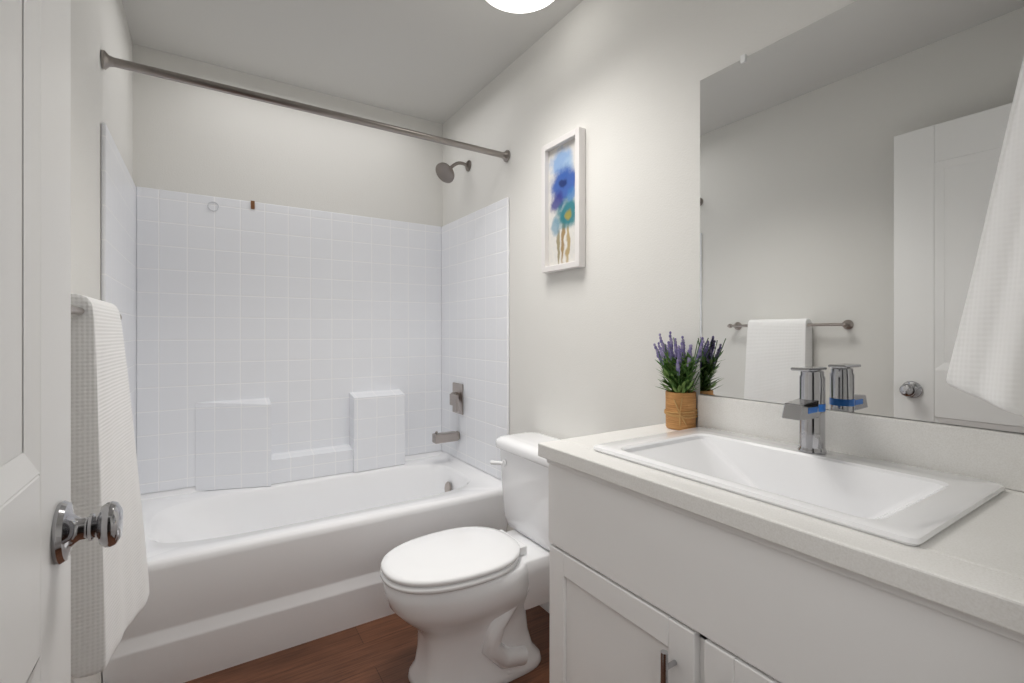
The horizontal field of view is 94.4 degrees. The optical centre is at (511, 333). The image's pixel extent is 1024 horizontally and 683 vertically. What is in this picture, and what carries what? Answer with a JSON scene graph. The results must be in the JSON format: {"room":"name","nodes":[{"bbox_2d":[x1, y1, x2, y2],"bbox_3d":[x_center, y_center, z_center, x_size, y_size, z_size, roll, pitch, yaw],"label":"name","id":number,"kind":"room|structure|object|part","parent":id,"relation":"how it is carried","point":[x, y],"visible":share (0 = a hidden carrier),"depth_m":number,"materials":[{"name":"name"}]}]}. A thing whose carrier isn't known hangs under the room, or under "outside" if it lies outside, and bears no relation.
{"room":"bathroom","nodes":[
{"label":"bathroom","id":0,"kind":"room"},
{"bbox_2d":[71,0,132,682],"bbox_3d":[-0.998,-0.053,0.955,0.100,2.440,2.827,0,0,-33],"label":"wall","id":1,"kind":"structure","parent":0,"point":[99,95],"depth_m":1.34,"materials":[{"name":"white paint"}]},
{"bbox_2d":[0,0,70,682],"bbox_3d":[-0.390,0.141,0.291,0.038,2.028,0.788,0,0,-33],"label":"door","id":2,"kind":"structure","parent":1,"relation":"in","point":[35,35],"depth_m":0.50,"materials":[{"name":"white wood"}]},
{"bbox_2d":[50,500,122,564],"bbox_3d":[-0.576,0.243,0.580,0.160,0.074,0.104,0,0,-33],"label":"door knob","id":3,"kind":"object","parent":2,"relation":"attached to","point":[67,528],"depth_m":0.58,"materials":[{"name":"silver metal"}]},
{"bbox_2d":[71,294,148,677],"bbox_3d":[-0.905,0.304,1.040,0.147,0.761,0.640,0,0,-33],"label":"towel","id":4,"kind":"object","parent":1,"relation":"attached to","point":[110,585],"visible":0.73,"depth_m":0.95,"materials":[{"name":"white fabric"}]},
{"bbox_2d":[101,50,509,161],"bbox_3d":[-0.646,-0.847,1.868,1.479,0.056,0.056,0,0,-33],"label":"shower rod","id":5,"kind":"object","parent":1,"relation":"attached to","point":[107,61],"visible":1,"depth_m":1.73,"materials":[{"name":"silver metal"}]},
{"bbox_2d":[133,44,442,226],"bbox_3d":[-1.072,-0.053,2.530,1.683,2.440,0.100,0,0,-33],"label":"wall","id":6,"kind":"structure","parent":0,"point":[191,139],"depth_m":2.39,"materials":[{"name":"white paint"}]},
{"bbox_2d":[122,0,582,123],"bbox_3d":[-0.326,-1.298,0.359,2.783,0.050,4.557,0,0,-33],"label":"ceiling","id":7,"kind":"structure","parent":0,"point":[423,59],"depth_m":2.06,"materials":[{"name":"white paint"}]},
{"bbox_2d":[486,0,553,12],"bbox_3d":[0.030,-1.229,1.667,0.350,0.086,0.350,0,0,-33],"label":"ceiling light","id":8,"kind":"object","parent":7,"relation":"attached to","point":[512,6],"depth_m":1.73,"materials":[{"name":"white glass"}]},
{"bbox_2d":[184,605,549,682],"bbox_3d":[-0.326,1.192,0.359,2.783,0.050,4.557,0,0,-33],"label":"floor","id":9,"kind":"structure","parent":0,"point":[381,650],"depth_m":1.70,"materials":[{"name":"brown wood"}]},
{"bbox_2d":[101,123,508,682],"bbox_3d":[-0.839,0.261,2.169,1.481,1.813,0.757,0,0,-33],"label":"bathtub","id":10,"kind":"object","parent":9,"relation":"on","point":[292,371],"visible":0.8,"depth_m":2.25,"materials":[{"name":"white ceramic"}]},
{"bbox_2d":[208,201,254,210],"bbox_3d":[-1.344,-0.612,2.273,0.195,0.073,0.008,0,0,-33],"label":"clip","id":11,"kind":"object","parent":10,"relation":"attached to","point":[252,202],"visible":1,"depth_m":2.31,"materials":[{"name":"brown"}]},
{"bbox_2d":[432,431,459,443],"bbox_3d":[-0.366,0.571,2.638,0.150,0.064,0.052,0,0,-33],"label":"tub spout","id":12,"kind":"object","parent":10,"relation":"attached to","point":[443,437],"visible":1,"depth_m":2.62,"materials":[{"name":"silver metal"}]},
{"bbox_2d":[450,382,462,414],"bbox_3d":[-0.320,0.367,2.660,0.050,0.170,0.137,0,0,-33],"label":"tub valve","id":13,"kind":"object","parent":10,"relation":"attached to","point":[456,397],"visible":1,"depth_m":2.63,"materials":[{"name":"silver metal"}]},
{"bbox_2d":[380,432,561,682],"bbox_3d":[-0.104,0.793,1.705,0.747,0.748,0.506,0,0,-33],"label":"toilet","id":14,"kind":"object","parent":9,"relation":"on","point":[467,593],"visible":0.9,"depth_m":1.56,"materials":[{"name":"white ceramic"}]},
{"bbox_3d":[-0.205,0.769,1.605,0.469,0.018,0.356,0,0,-33],"label":"seat","id":15,"kind":"part","parent":14,"relation":"part of","materials":[{"name":"white plastic"}]},
{"bbox_3d":[-0.197,0.756,1.610,0.485,0.044,0.354,0,0,-33],"label":"lid seat","id":16,"kind":"part","parent":14,"relation":"part of","materials":[{"name":"white plastic"}]},
{"bbox_3d":[-0.166,0.974,1.631,0.542,0.387,0.348,0,0,-33],"label":"bowl","id":17,"kind":"part","parent":14,"relation":"part of","materials":[{"name":"white ceramic"}]},
{"bbox_3d":[-0.057,0.519,1.904,0.038,0.027,0.067,0,0,-33],"label":"lever","id":18,"kind":"part","parent":14,"relation":"part of","materials":[{"name":"white ceramic"}]},
{"bbox_3d":[0.134,0.625,1.824,0.194,0.311,0.420,0,0,-33],"label":"tank","id":19,"kind":"part","parent":14,"relation":"part of","materials":[{"name":"white ceramic"}]},
{"bbox_3d":[0.129,0.444,1.821,0.220,0.049,0.448,0,0,-33],"label":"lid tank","id":20,"kind":"part","parent":14,"relation":"part of","materials":[{"name":"white ceramic"}]},
{"bbox_2d":[538,366,1023,682],"bbox_3d":[0.520,0.621,0.947,0.520,1.092,0.916,0,0,-33],"label":"vanity","id":21,"kind":"object","parent":9,"relation":"on","point":[799,540],"visible":0.99,"depth_m":0.85,"materials":[{"name":"white paint"}]},
{"bbox_2d":[538,423,1023,634],"bbox_3d":[0.525,0.294,0.951,0.506,0.034,0.916,0,0,-33],"label":"countertop","id":22,"kind":"structure","parent":21,"relation":"on","point":[974,567],"depth_m":0.65,"materials":[{"name":"stone"}]},
{"bbox_2d":[653,331,704,429],"bbox_3d":[0.484,0.135,1.379,0.159,0.282,0.119,0,0,39],"label":"plant","id":23,"kind":"object","parent":22,"relation":"on","point":[678,366],"visible":1,"depth_m":1.35,"materials":[{"name":"green plant"}]},
{"bbox_3d":[0.493,0.223,1.385,0.085,0.106,0.085,0,0,-33],"label":"pot","id":24,"kind":"part","parent":23,"relation":"part of","materials":[{"name":"brown wicker"}]},
{"bbox_2d":[593,427,1004,545],"bbox_3d":[0.528,0.328,0.977,0.417,0.130,0.614,0,0,-33],"label":"sink","id":25,"kind":"object","parent":22,"relation":"in","point":[892,499],"depth_m":0.94,"materials":[{"name":"white ceramic"}]},
{"bbox_2d":[782,366,826,453],"bbox_3d":[0.642,0.169,1.039,0.119,0.188,0.056,0,0,-33],"label":"faucet","id":26,"kind":"object","parent":22,"relation":"on","point":[810,408],"depth_m":1.03,"materials":[{"name":"silver metal"}]},
{"bbox_2d":[443,0,1023,531],"bbox_3d":[0.801,-0.053,1.086,0.100,2.440,4.557,0,0,-33],"label":"wall","id":27,"kind":"structure","parent":0,"point":[628,73],"depth_m":1.70,"materials":[{"name":"white paint"}]},
{"bbox_2d":[436,160,470,182],"bbox_3d":[-0.311,-0.876,2.541,0.190,0.143,0.111,0,0,-33],"label":"shower head","id":28,"kind":"object","parent":27,"relation":"attached to","point":[445,173],"visible":1,"depth_m":2.52},
{"bbox_2d":[540,601,549,613],"bbox_3d":[-0.378,1.119,1.454,1.483,0.095,0.954,0,0,-33],"label":"baseboard","id":29,"kind":"structure","parent":27,"relation":"attached to","point":[546,606],"depth_m":1.99,"materials":[{"name":"white paint"}]},
{"bbox_2d":[542,127,584,273],"bbox_3d":[0.201,-0.514,1.892,0.032,0.527,0.238,0,0,-33],"label":"picture frame","id":30,"kind":"object","parent":27,"relation":"attached to","point":[563,158],"visible":1,"depth_m":1.89,"materials":[{"name":"white paint"}]},
{"bbox_2d":[549,138,574,265],"bbox_3d":[0.207,-0.514,1.896,0.008,0.479,0.190,0,0,-33],"label":"print","id":31,"kind":"object","parent":30,"relation":"attached to","point":[561,156],"depth_m":1.90},
{"bbox_2d":[698,394,1023,491],"bbox_3d":[0.761,0.227,1.037,0.016,0.100,0.806,0,0,-33],"label":"backsplash","id":32,"kind":"structure","parent":27,"relation":"attached to","point":[985,454],"depth_m":0.98,"materials":[{"name":"stone"}]},
{"bbox_2d":[700,0,1023,432],"bbox_3d":[0.725,-0.284,1.102,0.009,0.918,0.656,0,0,-33],"label":"mirror","id":33,"kind":"object","parent":27,"relation":"attached to","point":[849,161],"visible":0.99,"depth_m":1.05,"materials":[{"name":"clear glass"}]},
{"bbox_2d":[946,57,1023,415],"bbox_3d":[0.885,-0.272,0.796,0.068,0.918,0.241,0,0,-33],"label":"towel","id":34,"kind":"object","parent":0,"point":[987,361],"visible":1,"depth_m":0.82,"materials":[{"name":"white fabric"}]}
]}

